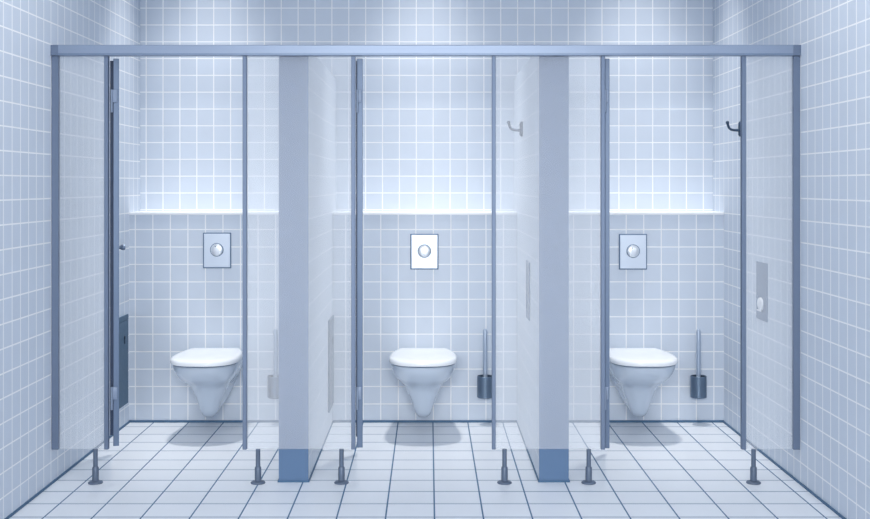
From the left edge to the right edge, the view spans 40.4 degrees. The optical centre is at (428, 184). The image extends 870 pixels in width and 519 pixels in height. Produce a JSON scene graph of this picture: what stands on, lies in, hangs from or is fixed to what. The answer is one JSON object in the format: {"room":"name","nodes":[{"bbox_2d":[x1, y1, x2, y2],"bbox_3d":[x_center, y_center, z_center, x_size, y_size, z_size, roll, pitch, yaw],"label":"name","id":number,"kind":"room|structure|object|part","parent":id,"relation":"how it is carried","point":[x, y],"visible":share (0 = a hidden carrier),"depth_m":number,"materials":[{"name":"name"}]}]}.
{"room":"public restroom","nodes":[
{"label":"public restroom","id":0,"kind":"room"},
{"bbox_2d":[0,0,139,518],"bbox_3d":[-1.819,-0.439,3.315,0.200,3.600,7.830,0,0,0],"label":"wall","id":1,"kind":"structure","parent":0,"point":[28,28],"depth_m":5.45,"materials":[{"name":"tile"}]},
{"bbox_2d":[5,421,129,518],"bbox_3d":[-1.716,1.356,3.082,0.006,0.010,7.364,0,0,0],"label":"baseboard","id":2,"kind":"structure","parent":1,"relation":"attached to","point":[128,422],"depth_m":5.44,"materials":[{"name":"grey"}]},
{"bbox_2d":[119,314,127,408],"bbox_3d":[-1.714,0.987,6.572,0.011,0.505,0.300,0,0,0],"label":"waste bin","id":3,"kind":"object","parent":1,"relation":"attached to","point":[123,321],"visible":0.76,"depth_m":6.62,"materials":[{"name":"grey metal"}]},
{"bbox_3d":[-1.714,0.749,6.572,0.009,0.030,0.300,0,0,0],"label":"bin lid","id":4,"kind":"part","parent":3,"relation":"part of","materials":[{"name":"blue paint"}]},
{"bbox_2d":[9,423,841,518],"bbox_3d":[-0.015,1.461,3.315,3.809,0.200,7.830,0,0,0],"label":"floor","id":5,"kind":"structure","parent":0,"point":[156,470],"depth_m":5.46,"materials":[{"name":"tile"}]},
{"bbox_2d":[51,56,108,484],"bbox_3d":[-1.590,0.387,5.390,0.258,1.948,0.067,0,0,0],"label":"frame","id":6,"kind":"object","parent":5,"relation":"on","point":[55,60],"visible":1,"depth_m":5.37,"materials":[{"name":"white metal"}]},
{"bbox_2d":[110,59,124,445],"bbox_3d":[-1.499,0.308,5.694,0.066,1.775,0.610,0,0,-14],"label":"door","id":7,"kind":"structure","parent":6,"relation":"attached to","point":[114,65],"depth_m":5.41,"materials":[{"name":"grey metal"}]},
{"bbox_2d":[243,56,355,484],"bbox_3d":[-0.592,0.387,5.390,0.513,1.948,0.067,0,0,0],"label":"frame","id":8,"kind":"object","parent":5,"relation":"on","point":[341,480],"visible":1,"depth_m":5.37,"materials":[{"name":"white metal"}]},
{"bbox_2d":[356,59,362,447],"bbox_3d":[-0.336,0.312,5.699,0.031,1.782,0.610,0,0,-3],"label":"door","id":9,"kind":"structure","parent":8,"relation":"attached to","point":[359,63],"depth_m":5.41,"materials":[{"name":"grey metal"}]},
{"bbox_2d":[278,57,335,481],"bbox_3d":[-0.621,0.365,6.217,0.145,1.992,1.626,0,0,0],"label":"wall","id":10,"kind":"structure","parent":5,"relation":"on","point":[307,88],"depth_m":5.41,"materials":[{"name":"laminate"}]},
{"bbox_3d":[-0.621,0.361,5.414,0.135,1.984,0.012,0,0,0],"label":"panel","id":11,"kind":"part","parent":10,"relation":"part of","materials":[{"name":"blue"}]},
{"bbox_2d":[328,315,333,412],"bbox_3d":[-0.547,0.997,6.618,0.011,0.505,0.300,0,0,0],"label":"waste bin","id":12,"kind":"object","parent":10,"relation":"attached to","point":[331,320],"visible":1,"depth_m":6.54,"materials":[{"name":"silver metal"}]},
{"bbox_3d":[-0.548,0.759,6.618,0.009,0.030,0.300,0,0,0],"label":"bin lid","id":13,"kind":"part","parent":12,"relation":"part of","materials":[{"name":"blue paint"}]},
{"bbox_2d":[51,45,800,56],"bbox_3d":[-0.015,-0.613,5.386,3.409,0.049,0.044,0,0,0],"label":"rail","id":14,"kind":"object","parent":10,"relation":"attached to","point":[56,50],"visible":1,"depth_m":5.37,"materials":[{"name":"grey metal"}]},
{"bbox_2d":[514,57,569,481],"bbox_3d":[0.573,0.365,6.217,0.145,1.992,1.626,0,0,0],"label":"wall","id":15,"kind":"structure","parent":5,"relation":"on","point":[541,87],"depth_m":5.41,"materials":[{"name":"laminate"}]},
{"bbox_2d":[507,121,522,136],"bbox_3d":[0.463,-0.304,6.370,0.085,0.086,0.034,0,0,0],"label":"coat hook","id":16,"kind":"object","parent":15,"relation":"attached to","point":[520,130],"visible":1,"depth_m":6.36,"materials":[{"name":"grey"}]},
{"bbox_3d":[0.458,-0.312,6.370,0.069,0.049,0.018,0,0,0],"label":"hook arm","id":17,"kind":"part","parent":16,"relation":"part of","materials":[{"name":"blue"}]},
{"bbox_3d":[0.497,-0.302,6.370,0.016,0.082,0.034,0,0,0],"label":"wall plate","id":18,"kind":"part","parent":16,"relation":"part of","materials":[{"name":"blue"}]},
{"bbox_2d":[526,260,529,320],"bbox_3d":[0.502,0.533,5.990,0.006,0.292,0.186,0,0,0],"label":"dispenser","id":19,"kind":"object","parent":15,"relation":"attached to","point":[527,262],"visible":1,"depth_m":5.95,"materials":[{"name":"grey metal"}]},
{"bbox_3d":[0.573,0.361,5.414,0.135,1.984,0.012,0,0,0],"label":"panel","id":20,"kind":"part","parent":15,"relation":"part of","materials":[{"name":"blue"}]},
{"bbox_2d":[492,56,604,484],"bbox_3d":[0.544,0.387,5.390,0.515,1.948,0.067,0,0,0],"label":"frame","id":21,"kind":"object","parent":5,"relation":"on","point":[504,480],"visible":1,"depth_m":5.37,"materials":[{"name":"white metal"}]},
{"bbox_2d":[605,59,609,447],"bbox_3d":[0.857,0.314,5.697,0.025,1.785,0.610,0,0,9],"label":"door","id":22,"kind":"structure","parent":21,"relation":"attached to","point":[607,61],"depth_m":5.41,"materials":[{"name":"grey metal"}]},
{"bbox_2d":[740,56,799,484],"bbox_3d":[1.557,0.387,5.390,0.266,1.948,0.067,0,0,0],"label":"frame","id":23,"kind":"object","parent":5,"relation":"on","point":[753,480],"visible":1,"depth_m":5.37,"materials":[{"name":"white metal"}]},
{"bbox_2d":[140,0,712,210],"bbox_3d":[-0.015,-0.439,7.130,3.409,3.600,0.200,0,0,0],"label":"wall","id":24,"kind":"structure","parent":0,"point":[427,121],"depth_m":7.03,"materials":[{"name":"tile"}]},
{"bbox_2d":[129,215,723,419],"bbox_3d":[-0.015,0.766,6.900,3.409,1.190,0.260,0,0,0],"label":"wall","id":25,"kind":"structure","parent":0,"point":[177,304],"depth_m":6.77,"materials":[{"name":"tile"}]},
{"bbox_2d":[170,348,242,416],"bbox_3d":[-1.211,1.100,6.485,0.367,0.360,0.569,0,0,0],"label":"toilet","id":26,"kind":"object","parent":25,"relation":"attached to","point":[212,374],"visible":1,"depth_m":6.36,"materials":[{"name":"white ceramic"}]},
{"bbox_3d":[-1.211,0.959,6.464,0.350,0.006,0.500,0,0,0],"label":"seat","id":27,"kind":"part","parent":26,"relation":"part of","materials":[{"name":"white plastic"}]},
{"bbox_3d":[-1.211,0.938,6.463,0.367,0.036,0.525,0,0,0],"label":"lid","id":28,"kind":"part","parent":26,"relation":"part of","materials":[{"name":"white plastic"}]},
{"bbox_2d":[203,233,230,267],"bbox_3d":[-1.214,0.375,6.757,0.161,0.204,0.026,0,0,0],"label":"flush plate","id":29,"kind":"object","parent":25,"relation":"attached to","point":[216,246],"visible":1,"depth_m":6.76,"materials":[{"name":"silver"}]},
{"bbox_2d":[267,374,278,398],"bbox_3d":[-0.871,1.144,6.713,0.091,0.124,0.112,0,0,0],"label":"toilet brush holder","id":30,"kind":"object","parent":25,"relation":"attached to","point":[272,382],"visible":0.66,"depth_m":6.66,"materials":[{"name":"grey metal"}]},
{"bbox_2d":[273,329,277,376],"bbox_3d":[-0.871,1.008,6.702,0.072,0.383,0.072,0,0,0],"label":"toilet brush","id":31,"kind":"object","parent":30,"relation":"in","point":[275,332],"visible":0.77,"depth_m":6.69,"materials":[{"name":"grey metal"}]},
{"bbox_2d":[389,348,456,416],"bbox_3d":[-0.032,1.100,6.485,0.367,0.360,0.569,0,0,0],"label":"toilet","id":32,"kind":"object","parent":25,"relation":"attached to","point":[422,371],"visible":1,"depth_m":6.33,"materials":[{"name":"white ceramic"}]},
{"bbox_3d":[-0.032,0.938,6.463,0.367,0.036,0.525,0,0,0],"label":"lid","id":33,"kind":"part","parent":32,"relation":"part of","materials":[{"name":"white plastic"}]},
{"bbox_3d":[-0.032,0.959,6.464,0.350,0.006,0.500,0,0,0],"label":"seat","id":34,"kind":"part","parent":32,"relation":"part of","materials":[{"name":"white plastic"}]},
{"bbox_2d":[410,234,437,268],"bbox_3d":[-0.026,0.382,6.757,0.161,0.204,0.026,0,0,0],"label":"flush plate","id":35,"kind":"object","parent":25,"relation":"attached to","point":[423,247],"visible":1,"depth_m":6.76,"materials":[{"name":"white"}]},
{"bbox_2d":[129,211,723,214],"bbox_3d":[-0.015,0.163,6.898,3.409,0.016,0.264,0,0,0],"label":"trim","id":36,"kind":"structure","parent":25,"relation":"on","point":[136,212],"depth_m":6.76,"materials":[{"name":"white tile"}]},
{"bbox_2d":[129,420,723,422],"bbox_3d":[-0.015,1.355,6.767,3.409,0.013,0.006,0,0,0],"label":"baseboard","id":37,"kind":"structure","parent":25,"relation":"attached to","point":[131,421],"depth_m":6.76,"materials":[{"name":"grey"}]},
{"bbox_2d":[477,374,491,398],"bbox_3d":[0.319,1.144,6.713,0.091,0.124,0.112,0,0,0],"label":"toilet brush holder","id":38,"kind":"object","parent":25,"relation":"attached to","point":[484,384],"visible":0.87,"depth_m":6.66,"materials":[{"name":"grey metal"}]},
{"bbox_2d":[483,329,486,376],"bbox_3d":[0.319,1.008,6.702,0.072,0.383,0.072,0,0,0],"label":"toilet brush","id":39,"kind":"object","parent":38,"relation":"in","point":[484,330],"visible":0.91,"depth_m":6.69,"materials":[{"name":"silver metal"}]},
{"bbox_2d":[619,234,646,269],"bbox_3d":[1.168,0.383,6.757,0.161,0.204,0.026,0,0,0],"label":"flush plate","id":40,"kind":"object","parent":25,"relation":"attached to","point":[632,247],"visible":1,"depth_m":6.76,"materials":[{"name":"silver plastic"}]},
{"bbox_2d":[610,348,677,416],"bbox_3d":[1.158,1.100,6.485,0.367,0.360,0.569,0,0,0],"label":"toilet","id":41,"kind":"object","parent":25,"relation":"attached to","point":[636,374],"visible":0.92,"depth_m":6.34,"materials":[{"name":"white ceramic"}]},
{"bbox_3d":[1.158,0.959,6.464,0.350,0.006,0.500,0,0,0],"label":"seat","id":42,"kind":"part","parent":41,"relation":"part of","materials":[{"name":"white plastic"}]},
{"bbox_3d":[1.158,0.938,6.463,0.367,0.036,0.525,0,0,0],"label":"lid","id":43,"kind":"part","parent":41,"relation":"part of","materials":[{"name":"white plastic"}]},
{"bbox_2d":[690,374,706,398],"bbox_3d":[1.530,1.144,6.713,0.091,0.124,0.112,0,0,0],"label":"toilet brush holder","id":44,"kind":"object","parent":25,"relation":"attached to","point":[698,385],"visible":1,"depth_m":6.66,"materials":[{"name":"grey metal"}]},
{"bbox_2d":[696,329,700,376],"bbox_3d":[1.530,1.008,6.702,0.072,0.383,0.072,0,0,0],"label":"toilet brush","id":45,"kind":"object","parent":44,"relation":"in","point":[698,332],"visible":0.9,"depth_m":6.69,"materials":[{"name":"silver metal"}]},
{"bbox_2d":[713,0,869,518],"bbox_3d":[1.790,-0.439,3.315,0.200,3.600,7.830,0,0,0],"label":"wall","id":46,"kind":"structure","parent":0,"point":[832,460],"depth_m":5.26,"materials":[{"name":"tile"}]},
{"bbox_2d":[726,121,739,136],"bbox_3d":[1.647,-0.305,6.390,0.085,0.086,0.034,0,0,0],"label":"coat hook","id":47,"kind":"object","parent":46,"relation":"attached to","point":[727,122],"visible":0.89,"depth_m":6.38,"materials":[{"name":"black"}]},
{"bbox_3d":[1.643,-0.313,6.390,0.069,0.049,0.018,0,0,0],"label":"hook arm","id":48,"kind":"part","parent":47,"relation":"part of","materials":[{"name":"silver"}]},
{"bbox_2d":[756,261,767,321],"bbox_3d":[1.687,0.539,5.985,0.006,0.292,0.186,0,0,0],"label":"dispenser","id":49,"kind":"object","parent":46,"relation":"attached to","point":[761,268],"visible":1,"depth_m":5.96,"materials":[{"name":"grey metal"}]},
{"bbox_2d":[757,297,762,311],"bbox_3d":[1.685,0.607,6.005,0.016,0.071,0.095,0,0,0],"label":"toilet paper roll","id":50,"kind":"object","parent":49,"relation":"in","point":[760,300],"visible":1,"depth_m":5.98,"materials":[{"name":"white paper"}]},
{"bbox_2d":[723,421,845,518],"bbox_3d":[1.687,1.356,3.082,0.006,0.010,7.364,0,0,0],"label":"baseboard","id":51,"kind":"structure","parent":46,"relation":"attached to","point":[724,422],"depth_m":5.49,"materials":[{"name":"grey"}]}
]}

